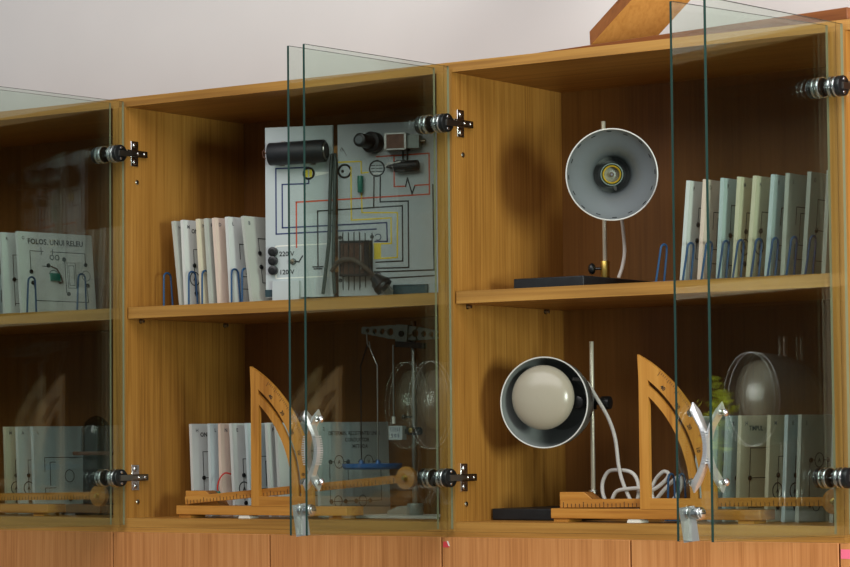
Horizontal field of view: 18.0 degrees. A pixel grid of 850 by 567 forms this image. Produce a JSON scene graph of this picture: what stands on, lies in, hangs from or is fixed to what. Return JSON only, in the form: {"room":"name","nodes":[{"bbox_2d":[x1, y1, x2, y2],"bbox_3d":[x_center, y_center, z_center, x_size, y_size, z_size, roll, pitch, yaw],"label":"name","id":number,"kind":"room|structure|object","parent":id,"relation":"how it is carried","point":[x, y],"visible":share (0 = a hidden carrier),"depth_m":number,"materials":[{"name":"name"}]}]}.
{"room":"science classroom","nodes":[
{"label":"science classroom","id":0,"kind":"room"},
{"bbox_2d":[0,0,849,111],"bbox_3d":[0.466,-0.152,5.187,10.000,3.150,0.100,-3,-4,35],"label":"wall","id":1,"kind":"structure","parent":0,"point":[101,49],"depth_m":5.73,"materials":[{"name":"paint"}]},
{"bbox_2d":[0,90,119,528],"bbox_3d":[-0.965,0.074,5.620,0.852,0.862,0.776,-3,-4,35],"label":"upper cabinet","id":2,"kind":"object","parent":1,"relation":"attached to","point":[58,368],"visible":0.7,"depth_m":5.94,"materials":[{"name":"brown wood"}]},
{"bbox_2d":[0,265,2,313],"bbox_3d":[-0.866,-0.016,5.806,0.021,0.178,0.200,-4,-5,44],"label":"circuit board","id":3,"kind":"object","parent":2,"relation":"on","point":[1,304],"visible":0.06,"depth_m":5.75,"materials":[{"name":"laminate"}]},
{"bbox_2d":[0,232,19,313],"bbox_3d":[-0.832,-0.017,5.782,0.023,0.178,0.200,-4,-5,44],"label":"circuit board","id":4,"kind":"object","parent":2,"relation":"on","point":[8,257],"visible":0.29,"depth_m":5.72,"materials":[{"name":"white plastic"}]},
{"bbox_2d":[3,427,17,513],"bbox_3d":[-0.836,0.405,5.824,0.017,0.187,0.200,-3,-5,40],"label":"circuit board","id":5,"kind":"object","parent":2,"relation":"on","point":[9,441],"visible":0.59,"depth_m":5.76,"materials":[{"name":"white plastic"}]},
{"bbox_2d":[15,427,32,513],"bbox_3d":[-0.806,0.404,5.803,0.019,0.187,0.200,-3,-5,40],"label":"circuit board","id":6,"kind":"object","parent":2,"relation":"on","point":[22,434],"visible":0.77,"depth_m":5.74,"materials":[{"name":"white plastic"}]},
{"bbox_2d":[0,486,108,515],"bbox_3d":[-0.875,0.340,5.637,0.588,0.297,0.066,-3,-4,35],"label":"plane","id":7,"kind":"object","parent":2,"relation":"on","point":[99,496],"visible":0.99,"depth_m":5.55,"materials":[{"name":"brown wood"}]},
{"bbox_2d":[15,231,95,312],"bbox_3d":[-0.792,-0.019,5.754,0.026,0.178,0.200,-4,-5,44],"label":"circuit board","id":8,"kind":"object","parent":2,"relation":"on","point":[56,261],"visible":0.94,"depth_m":5.75,"materials":[{"name":"white plastic"}]},
{"bbox_2d":[30,426,82,503],"bbox_3d":[-0.769,0.402,5.777,0.018,0.187,0.200,-3,-5,40],"label":"circuit board","id":9,"kind":"object","parent":2,"relation":"on","point":[55,469],"visible":0.57,"depth_m":5.75,"materials":[{"name":"plastic"}]},
{"bbox_2d":[26,273,86,311],"bbox_3d":[-0.819,0.025,5.630,0.275,0.082,0.032,-3,-4,35],"label":"wire rack","id":10,"kind":"object","parent":2,"relation":"on","point":[80,273],"visible":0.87,"depth_m":5.56,"materials":[{"name":"blue"}]},
{"bbox_2d":[0,308,112,334],"bbox_3d":[-0.830,0.085,5.763,0.759,0.022,0.372,-3,-4,35],"label":"shelf","id":11,"kind":"object","parent":2,"relation":"attached to","point":[89,321],"depth_m":5.56,"materials":[{"name":"brown wood"}]},
{"bbox_2d":[61,415,112,514],"bbox_3d":[-0.692,0.384,5.668,0.110,0.209,0.110,-3,-4,35],"label":"instrument","id":12,"kind":"object","parent":2,"relation":"on","point":[95,432],"visible":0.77,"depth_m":5.64,"materials":[{"name":"black paint"}]},
{"bbox_2d":[91,469,108,486],"bbox_3d":[-0.644,0.389,5.353,0.029,0.036,0.046,-4,-5,41],"label":"hinge","id":13,"kind":"object","parent":2,"relation":"on","point":[99,476],"depth_m":5.34,"materials":[{"name":"silver metal"}]},
{"bbox_2d":[91,146,108,163],"bbox_3d":[-0.650,-0.258,5.392,0.029,0.036,0.046,-4,-5,41],"label":"hinge","id":14,"kind":"object","parent":2,"relation":"on","point":[98,154],"depth_m":5.38,"materials":[{"name":"silver metal"}]},
{"bbox_2d":[0,46,447,536],"bbox_3d":[-0.313,0.041,5.158,0.852,0.862,0.776,-3,-4,35],"label":"upper cabinet","id":15,"kind":"object","parent":1,"relation":"attached to","point":[193,155],"depth_m":5.38,"materials":[{"name":"brown wood"}]},
{"bbox_2d":[106,145,131,162],"bbox_3d":[-0.613,-0.260,5.365,0.029,0.036,0.046,-3,-5,41],"label":"hinge","id":16,"kind":"object","parent":15,"relation":"on","point":[114,153],"depth_m":5.36,"materials":[{"name":"silver metal"}]},
{"bbox_2d":[107,469,132,486],"bbox_3d":[-0.607,0.387,5.326,0.029,0.036,0.046,-3,-5,41],"label":"hinge","id":17,"kind":"object","parent":15,"relation":"on","point":[115,477],"depth_m":5.32,"materials":[{"name":"silver metal"}]},
{"bbox_2d":[171,221,183,304],"bbox_3d":[-0.437,-0.037,5.485,0.030,0.174,0.200,-3,-5,40],"label":"circuit board","id":18,"kind":"object","parent":15,"relation":"on","point":[176,226],"visible":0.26,"depth_m":5.41,"materials":[{"name":"white plastic"}]},
{"bbox_2d":[180,220,199,304],"bbox_3d":[-0.421,-0.038,5.473,0.019,0.174,0.200,-3,-5,40],"label":"circuit board","id":19,"kind":"object","parent":15,"relation":"on","point":[188,227],"visible":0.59,"depth_m":5.41,"materials":[{"name":"white plastic"}]},
{"bbox_2d":[189,424,208,515],"bbox_3d":[-0.404,0.383,5.517,0.017,0.187,0.200,-4,-5,44],"label":"circuit board","id":20,"kind":"object","parent":15,"relation":"on","point":[198,434],"visible":0.22,"depth_m":5.46,"materials":[{"name":"white plastic"}]},
{"bbox_2d":[196,219,208,303],"bbox_3d":[-0.388,-0.039,5.450,0.021,0.174,0.200,-3,-5,40],"label":"circuit board","id":21,"kind":"object","parent":15,"relation":"on","point":[201,251],"visible":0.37,"depth_m":5.38,"materials":[{"name":"white plastic"}]},
{"bbox_2d":[163,268,245,305],"bbox_3d":[-0.437,0.009,5.365,0.216,0.074,0.032,-3,-4,35],"label":"wire rack","id":22,"kind":"object","parent":15,"relation":"on","point":[233,269],"visible":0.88,"depth_m":5.36,"materials":[{"name":"blue metal"}]},
{"bbox_2d":[204,218,216,302],"bbox_3d":[-0.370,-0.040,5.438,0.022,0.174,0.200,-3,-5,40],"label":"circuit board","id":23,"kind":"object","parent":15,"relation":"on","point":[210,262],"visible":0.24,"depth_m":5.36,"materials":[{"name":"white plastic"}]},
{"bbox_2d":[207,424,219,515],"bbox_3d":[-0.365,0.381,5.489,0.010,0.187,0.200,-6,-6,44],"label":"circuit board","id":24,"kind":"object","parent":15,"relation":"on","point":[212,429],"visible":0.09,"depth_m":5.42,"materials":[{"name":"plastic"}]},
{"bbox_2d":[212,218,228,302],"bbox_3d":[-0.353,-0.041,5.425,0.023,0.174,0.200,-3,-5,40],"label":"circuit board","id":25,"kind":"object","parent":15,"relation":"on","point":[218,224],"visible":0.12,"depth_m":5.36,"materials":[{"name":"plastic"}]},
{"bbox_2d":[218,423,232,515],"bbox_3d":[-0.343,0.380,5.473,0.010,0.187,0.200,-6,-6,44],"label":"circuit board","id":26,"kind":"object","parent":15,"relation":"on","point":[225,483],"visible":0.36,"depth_m":5.41,"materials":[{"name":"plastic"}]},
{"bbox_2d":[216,472,230,492],"bbox_3d":[-0.405,0.413,5.387,0.032,0.067,0.014,0,-3,-8],"label":"lead","id":27,"kind":"object","parent":26,"relation":"hanging from","point":[217,491],"visible":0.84,"depth_m":5.39,"materials":[{"name":"red plastic"}]},
{"bbox_2d":[225,217,249,302],"bbox_3d":[-0.326,-0.043,5.406,0.020,0.174,0.200,-3,-5,40],"label":"circuit board","id":28,"kind":"object","parent":15,"relation":"on","point":[234,243],"visible":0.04,"depth_m":5.34,"materials":[{"name":"white plastic"}]},
{"bbox_2d":[229,423,247,516],"bbox_3d":[-0.317,0.378,5.456,0.021,0.187,0.200,-4,-5,44],"label":"circuit board","id":29,"kind":"object","parent":15,"relation":"on","point":[236,430],"visible":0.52,"depth_m":5.39,"materials":[{"name":"white plastic"}]},
{"bbox_2d":[244,423,268,515],"bbox_3d":[-0.284,0.377,5.433,0.020,0.187,0.200,-4,-5,44],"label":"circuit board","id":30,"kind":"object","parent":15,"relation":"on","point":[247,425],"visible":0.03,"depth_m":5.37,"materials":[{"name":"plastic"}]},
{"bbox_2d":[265,423,278,516],"bbox_3d":[-0.242,0.374,5.403,0.020,0.187,0.200,-4,-5,44],"label":"circuit board","id":31,"kind":"object","parent":15,"relation":"on","point":[269,427],"visible":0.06,"depth_m":5.34,"materials":[{"name":"white plastic"}]},
{"bbox_2d":[268,266,277,274],"bbox_3d":[-0.300,-0.026,5.282,0.018,0.018,0.012,-1,-4,15],"label":"socket","id":32,"kind":"object","parent":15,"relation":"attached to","point":[272,270],"depth_m":5.28,"materials":[{"name":"black plastic"}]},
{"bbox_2d":[268,256,277,265],"bbox_3d":[-0.300,-0.045,5.283,0.018,0.018,0.012,-1,-4,15],"label":"socket","id":33,"kind":"object","parent":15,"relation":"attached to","point":[272,260],"depth_m":5.28,"materials":[{"name":"black plastic"}]},
{"bbox_2d":[268,247,277,255],"bbox_3d":[-0.300,-0.063,5.285,0.018,0.018,0.012,-1,-4,15],"label":"socket","id":34,"kind":"object","parent":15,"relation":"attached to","point":[272,251],"depth_m":5.28,"materials":[{"name":"black plastic"}]},
{"bbox_2d":[241,216,319,300],"bbox_3d":[-0.289,-0.044,5.380,0.032,0.173,0.200,-3,-5,40],"label":"circuit board","id":35,"kind":"object","parent":15,"relation":"on","point":[253,228],"visible":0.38,"depth_m":5.32,"materials":[{"name":"white plastic"}]},
{"bbox_2d":[128,292,437,323],"bbox_3d":[-0.178,0.051,5.301,0.759,0.022,0.372,-3,-4,35],"label":"shelf","id":36,"kind":"object","parent":15,"relation":"attached to","point":[422,308],"depth_m":5.27,"materials":[{"name":"brown wood"}]},
{"bbox_2d":[274,423,317,516],"bbox_3d":[-0.222,0.373,5.389,0.021,0.187,0.200,-4,-5,44],"label":"circuit board","id":37,"kind":"object","parent":15,"relation":"on","point":[282,465],"visible":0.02,"depth_m":5.33,"materials":[{"name":"white plastic"}]},
{"bbox_2d":[176,366,416,518],"bbox_3d":[-0.245,0.307,5.191,0.588,0.297,0.066,-3,-4,35],"label":"instrument","id":38,"kind":"object","parent":15,"relation":"on","point":[199,503],"visible":0.92,"depth_m":5.20,"materials":[{"name":"brown wood"}]},
{"bbox_2d":[316,422,389,516],"bbox_3d":[-0.142,0.370,5.338,0.011,0.187,0.200,-6,-6,42],"label":"circuit board","id":39,"kind":"object","parent":15,"relation":"on","point":[341,441],"visible":0.82,"depth_m":5.33,"materials":[{"name":"plastic"}]},
{"bbox_2d":[342,321,439,518],"bbox_3d":[-0.044,0.264,5.197,0.258,0.381,0.138,-3,-4,35],"label":"laboratory balance","id":40,"kind":"object","parent":15,"relation":"on","point":[404,335],"visible":0.91,"depth_m":5.19,"materials":[{"name":"white paint"}]},
{"bbox_2d":[414,115,434,134],"bbox_3d":[0.003,-0.292,4.930,0.029,0.036,0.046,-4,-5,41],"label":"hinge","id":41,"kind":"object","parent":15,"relation":"on","point":[422,124],"depth_m":4.91,"materials":[{"name":"silver metal"}]},
{"bbox_2d":[417,468,436,487],"bbox_3d":[0.009,0.355,4.891,0.029,0.036,0.046,-4,-5,41],"label":"hinge","id":42,"kind":"object","parent":15,"relation":"on","point":[425,477],"depth_m":4.88,"materials":[{"name":"silver metal"}]},
{"bbox_2d":[301,1,844,542],"bbox_3d":[0.339,0.007,4.697,0.855,0.862,0.776,-3,-4,35],"label":"upper cabinet","id":43,"kind":"object","parent":1,"relation":"attached to","point":[511,126],"visible":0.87,"depth_m":4.99,"materials":[{"name":"brown wood"}]},
{"bbox_2d":[432,113,458,132],"bbox_3d":[0.037,-0.293,4.905,0.029,0.036,0.046,-3,-5,41],"label":"hinge","id":44,"kind":"object","parent":43,"relation":"on","point":[443,122],"depth_m":4.90,"materials":[{"name":"silver metal"}]},
{"bbox_2d":[435,468,462,487],"bbox_3d":[0.043,0.353,4.866,0.029,0.036,0.046,-3,-5,41],"label":"hinge","id":45,"kind":"object","parent":43,"relation":"on","point":[444,477],"depth_m":4.86,"materials":[{"name":"silver metal"}]},
{"bbox_2d":[514,121,657,288],"bbox_3d":[0.339,-0.145,4.952,0.277,0.318,0.280,-3,-4,35],"label":"lamp","id":46,"kind":"object","parent":43,"relation":"on","point":[611,174],"visible":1,"depth_m":4.88,"materials":[{"name":"grey metal"}]},
{"bbox_2d":[600,163,623,185],"bbox_3d":[0.345,-0.201,4.939,0.043,0.046,0.041,-1,-3,4],"label":"socket","id":47,"kind":"object","parent":46,"relation":"attached to","point":[611,174],"depth_m":4.94,"materials":[{"name":"yellow metal"}]},
{"bbox_2d":[493,341,683,520],"bbox_3d":[0.320,0.270,4.935,0.372,0.329,0.266,-3,-4,35],"label":"lamp","id":48,"kind":"object","parent":43,"relation":"on","point":[546,402],"visible":0.86,"depth_m":4.90,"materials":[{"name":"grey metal"}]},
{"bbox_2d":[573,396,585,408],"bbox_3d":[0.281,0.217,4.895,0.024,0.024,0.020,-2,-4,19],"label":"knob","id":49,"kind":"object","parent":48,"relation":"attached to","point":[579,402],"depth_m":4.89,"materials":[{"name":"black plastic"}]},
{"bbox_2d":[456,273,829,310],"bbox_3d":[0.474,0.018,4.839,0.759,0.022,0.372,-3,-4,35],"label":"shelf","id":50,"kind":"object","parent":43,"relation":"attached to","point":[803,292],"depth_m":4.82,"materials":[{"name":"brown wood"}]},
{"bbox_2d":[665,473,686,521],"bbox_3d":[0.451,0.383,4.800,0.034,0.087,0.032,-3,-4,35],"label":"wire rack","id":51,"kind":"object","parent":43,"relation":"on","point":[669,474],"visible":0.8,"depth_m":4.80,"materials":[{"name":"blue metal"}]},
{"bbox_2d":[680,180,702,279],"bbox_3d":[0.517,-0.089,4.778,0.025,0.176,0.200,-3,-4,37],"label":"circuit board","id":52,"kind":"object","parent":43,"relation":"on","point":[693,195],"visible":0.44,"depth_m":4.71,"materials":[{"name":"white plastic"}]},
{"bbox_2d":[551,354,833,523],"bbox_3d":[0.477,0.270,4.679,0.588,0.297,0.066,-3,-4,35],"label":"instrument","id":53,"kind":"object","parent":43,"relation":"on","point":[574,506],"visible":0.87,"depth_m":4.70,"materials":[{"name":"brown wood"}]},
{"bbox_2d":[539,7,849,52],"bbox_3d":[0.503,-0.432,4.764,0.700,0.020,0.130,-4,-5,45],"label":"wooden board","id":54,"kind":"object","parent":43,"relation":"on","point":[839,13],"visible":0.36,"depth_m":4.61,"materials":[{"name":"brown wood"}]},
{"bbox_2d":[590,0,689,44],"bbox_3d":[0.467,-0.567,4.861,0.346,0.258,0.099,-2,-4,29],"label":"plank","id":55,"kind":"object","parent":54,"relation":"on","point":[626,19],"visible":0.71,"depth_m":4.88,"materials":[{"name":"orange wood"}]},
{"bbox_2d":[695,416,709,520],"bbox_3d":[0.553,0.333,4.837,0.019,0.187,0.200,-4,-5,44],"label":"circuit board","id":56,"kind":"object","parent":43,"relation":"on","point":[706,418],"visible":0.02,"depth_m":4.77,"materials":[{"name":"white laminate"}]},
{"bbox_2d":[697,179,719,278],"bbox_3d":[0.545,-0.090,4.758,0.023,0.176,0.200,-3,-4,37],"label":"circuit board","id":57,"kind":"object","parent":43,"relation":"on","point":[714,186],"visible":0.08,"depth_m":4.69,"materials":[{"name":"plastic"}]},
{"bbox_2d":[707,416,724,521],"bbox_3d":[0.577,0.332,4.821,0.020,0.187,0.200,-4,-5,44],"label":"circuit board","id":58,"kind":"object","parent":43,"relation":"on","point":[718,438],"visible":0.07,"depth_m":4.76,"materials":[{"name":"plastic"}]},
{"bbox_2d":[716,178,736,277],"bbox_3d":[0.574,-0.092,4.738,0.021,0.176,0.200,-3,-4,37],"label":"circuit board","id":59,"kind":"object","parent":43,"relation":"on","point":[727,200],"visible":0.2,"depth_m":4.67,"materials":[{"name":"plastic"}]},
{"bbox_2d":[722,416,737,521],"bbox_3d":[0.600,0.331,4.804,0.020,0.187,0.200,-4,-5,44],"label":"circuit board","id":60,"kind":"object","parent":43,"relation":"on","point":[731,422],"visible":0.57,"depth_m":4.74,"materials":[{"name":"plastic"}]},
{"bbox_2d":[653,235,816,281],"bbox_3d":[0.535,-0.042,4.628,0.310,0.070,0.032,-3,-4,35],"label":"wire rack","id":61,"kind":"object","parent":43,"relation":"on","point":[811,236],"visible":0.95,"depth_m":4.61,"materials":[{"name":"blue metal"}]},
{"bbox_2d":[731,177,752,277],"bbox_3d":[0.600,-0.093,4.719,0.023,0.176,0.200,-3,-4,37],"label":"circuit board","id":62,"kind":"object","parent":43,"relation":"on","point":[744,184],"visible":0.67,"depth_m":4.65,"materials":[{"name":"beige plastic"}]},
{"bbox_2d":[735,415,766,521],"bbox_3d":[0.622,0.330,4.789,0.019,0.187,0.200,-4,-5,44],"label":"circuit board","id":63,"kind":"object","parent":43,"relation":"on","point":[752,430],"visible":0.27,"depth_m":4.74,"materials":[{"name":"white plastic"}]},
{"bbox_2d":[746,176,770,276],"bbox_3d":[0.624,-0.094,4.702,0.026,0.176,0.200,-3,-4,37],"label":"circuit board","id":64,"kind":"object","parent":43,"relation":"on","point":[760,196],"visible":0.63,"depth_m":4.63,"materials":[{"name":"beige plastic"}]},
{"bbox_2d":[764,415,784,521],"bbox_3d":[0.669,0.328,4.755,0.020,0.187,0.200,-4,-5,44],"label":"circuit board","id":65,"kind":"object","parent":43,"relation":"on","point":[774,443],"visible":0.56,"depth_m":4.69,"materials":[{"name":"white plastic"}]},
{"bbox_2d":[764,174,784,275],"bbox_3d":[0.653,-0.096,4.682,0.025,0.176,0.200,-3,-4,37],"label":"circuit board","id":66,"kind":"object","parent":43,"relation":"on","point":[777,184],"visible":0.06,"depth_m":4.61,"materials":[{"name":"plastic"}]},
{"bbox_2d":[781,415,797,521],"bbox_3d":[0.697,0.326,4.736,0.020,0.187,0.200,-4,-5,44],"label":"circuit board","id":67,"kind":"object","parent":43,"relation":"on","point":[791,421],"visible":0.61,"depth_m":4.67,"materials":[{"name":"plastic"}]},
{"bbox_2d":[780,173,806,274],"bbox_3d":[0.677,-0.097,4.665,0.022,0.176,0.200,-3,-4,37],"label":"circuit board","id":68,"kind":"object","parent":43,"relation":"on","point":[795,184],"visible":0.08,"depth_m":4.60,"materials":[{"name":"grey plastic"}]},
{"bbox_2d":[795,415,831,522],"bbox_3d":[0.718,0.325,4.721,0.019,0.187,0.200,-4,-5,44],"label":"circuit board","id":69,"kind":"object","parent":43,"relation":"on","point":[814,438],"visible":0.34,"depth_m":4.67,"materials":[{"name":"white plastic"}]},
{"bbox_2d":[801,171,825,273],"bbox_3d":[0.711,-0.099,4.641,0.024,0.176,0.200,-3,-4,37],"label":"circuit board","id":70,"kind":"object","parent":43,"relation":"on","point":[816,182],"visible":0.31,"depth_m":4.57,"materials":[{"name":"grey plastic"}]},
{"bbox_2d":[805,77,827,98],"bbox_3d":[0.657,-0.325,4.467,0.046,0.036,0.029,3,-5,-42],"label":"hinge","id":71,"kind":"object","parent":43,"relation":"on","point":[815,88],"depth_m":4.45,"materials":[{"name":"silver metal"}]},
{"bbox_2d":[812,467,834,488],"bbox_3d":[0.663,0.322,4.429,0.046,0.036,0.029,3,-5,-42],"label":"hinge","id":72,"kind":"object","parent":43,"relation":"on","point":[822,477],"depth_m":4.41,"materials":[{"name":"silver metal"}]},
{"bbox_2d":[821,170,829,272],"bbox_3d":[0.741,-0.100,4.620,0.022,0.176,0.200,-3,-4,37],"label":"circuit board","id":73,"kind":"object","parent":43,"relation":"on","point":[825,268],"visible":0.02,"depth_m":4.54,"materials":[{"name":"grey plastic"}]},
{"bbox_2d":[829,423,833,522],"bbox_3d":[0.772,0.322,4.683,0.019,0.187,0.200,-4,-5,44],"label":"circuit board","id":74,"kind":"object","parent":43,"relation":"on","point":[831,516],"visible":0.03,"depth_m":4.61,"materials":[{"name":"white plastic"}]},
{"bbox_2d":[702,0,849,541],"bbox_3d":[0.988,-0.026,4.238,0.863,0.862,0.775,-3,-4,35],"label":"upper cabinet","id":75,"kind":"object","parent":1,"relation":"attached to","point":[838,86],"visible":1,"depth_m":4.44,"materials":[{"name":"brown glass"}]},
{"bbox_2d":[826,75,849,97],"bbox_3d":[0.689,-0.327,4.443,0.029,0.036,0.046,-4,-5,42],"label":"hinge","id":76,"kind":"object","parent":75,"relation":"on","point":[838,86],"depth_m":4.43,"materials":[{"name":"silver metal"}]},
{"bbox_2d":[833,467,849,488],"bbox_3d":[0.695,0.320,4.404,0.029,0.036,0.046,-4,-5,42],"label":"hinge","id":77,"kind":"object","parent":75,"relation":"on","point":[841,475],"depth_m":4.39,"materials":[{"name":"silver metal"}]},
{"bbox_3d":[-1.375,1.305,2.481,10.000,0.050,6.510,-3,-4,35],"label":"floor","id":78,"kind":"structure","parent":0,"visible":0},
{"bbox_2d":[0,525,118,566],"bbox_3d":[-0.827,0.989,5.702,0.799,0.956,0.404,-3,-4,35],"label":"base cabinet","id":79,"kind":"object","parent":78,"relation":"on","point":[38,546],"visible":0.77,"depth_m":5.42,"materials":[{"name":"brown wood"}]},
{"bbox_2d":[114,527,446,566],"bbox_3d":[-0.175,0.956,5.240,0.799,0.956,0.404,-3,-4,35],"label":"base cabinet","id":80,"kind":"object","parent":78,"relation":"on","point":[133,546],"visible":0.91,"depth_m":5.11,"materials":[{"name":"brown wood"}]},
{"bbox_2d":[442,532,843,566],"bbox_3d":[0.477,0.922,4.778,0.799,0.956,0.404,-3,-4,35],"label":"base cabinet","id":81,"kind":"object","parent":78,"relation":"on","point":[460,549],"visible":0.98,"depth_m":4.64,"materials":[{"name":"brown wood"}]},
{"bbox_2d":[840,537,849,566],"bbox_3d":[1.129,0.888,4.316,0.799,0.956,0.404,-3,-4,35],"label":"base cabinet","id":82,"kind":"object","parent":78,"relation":"on","point":[844,547],"visible":1,"depth_m":4.40,"materials":[{"name":"brown wood"}]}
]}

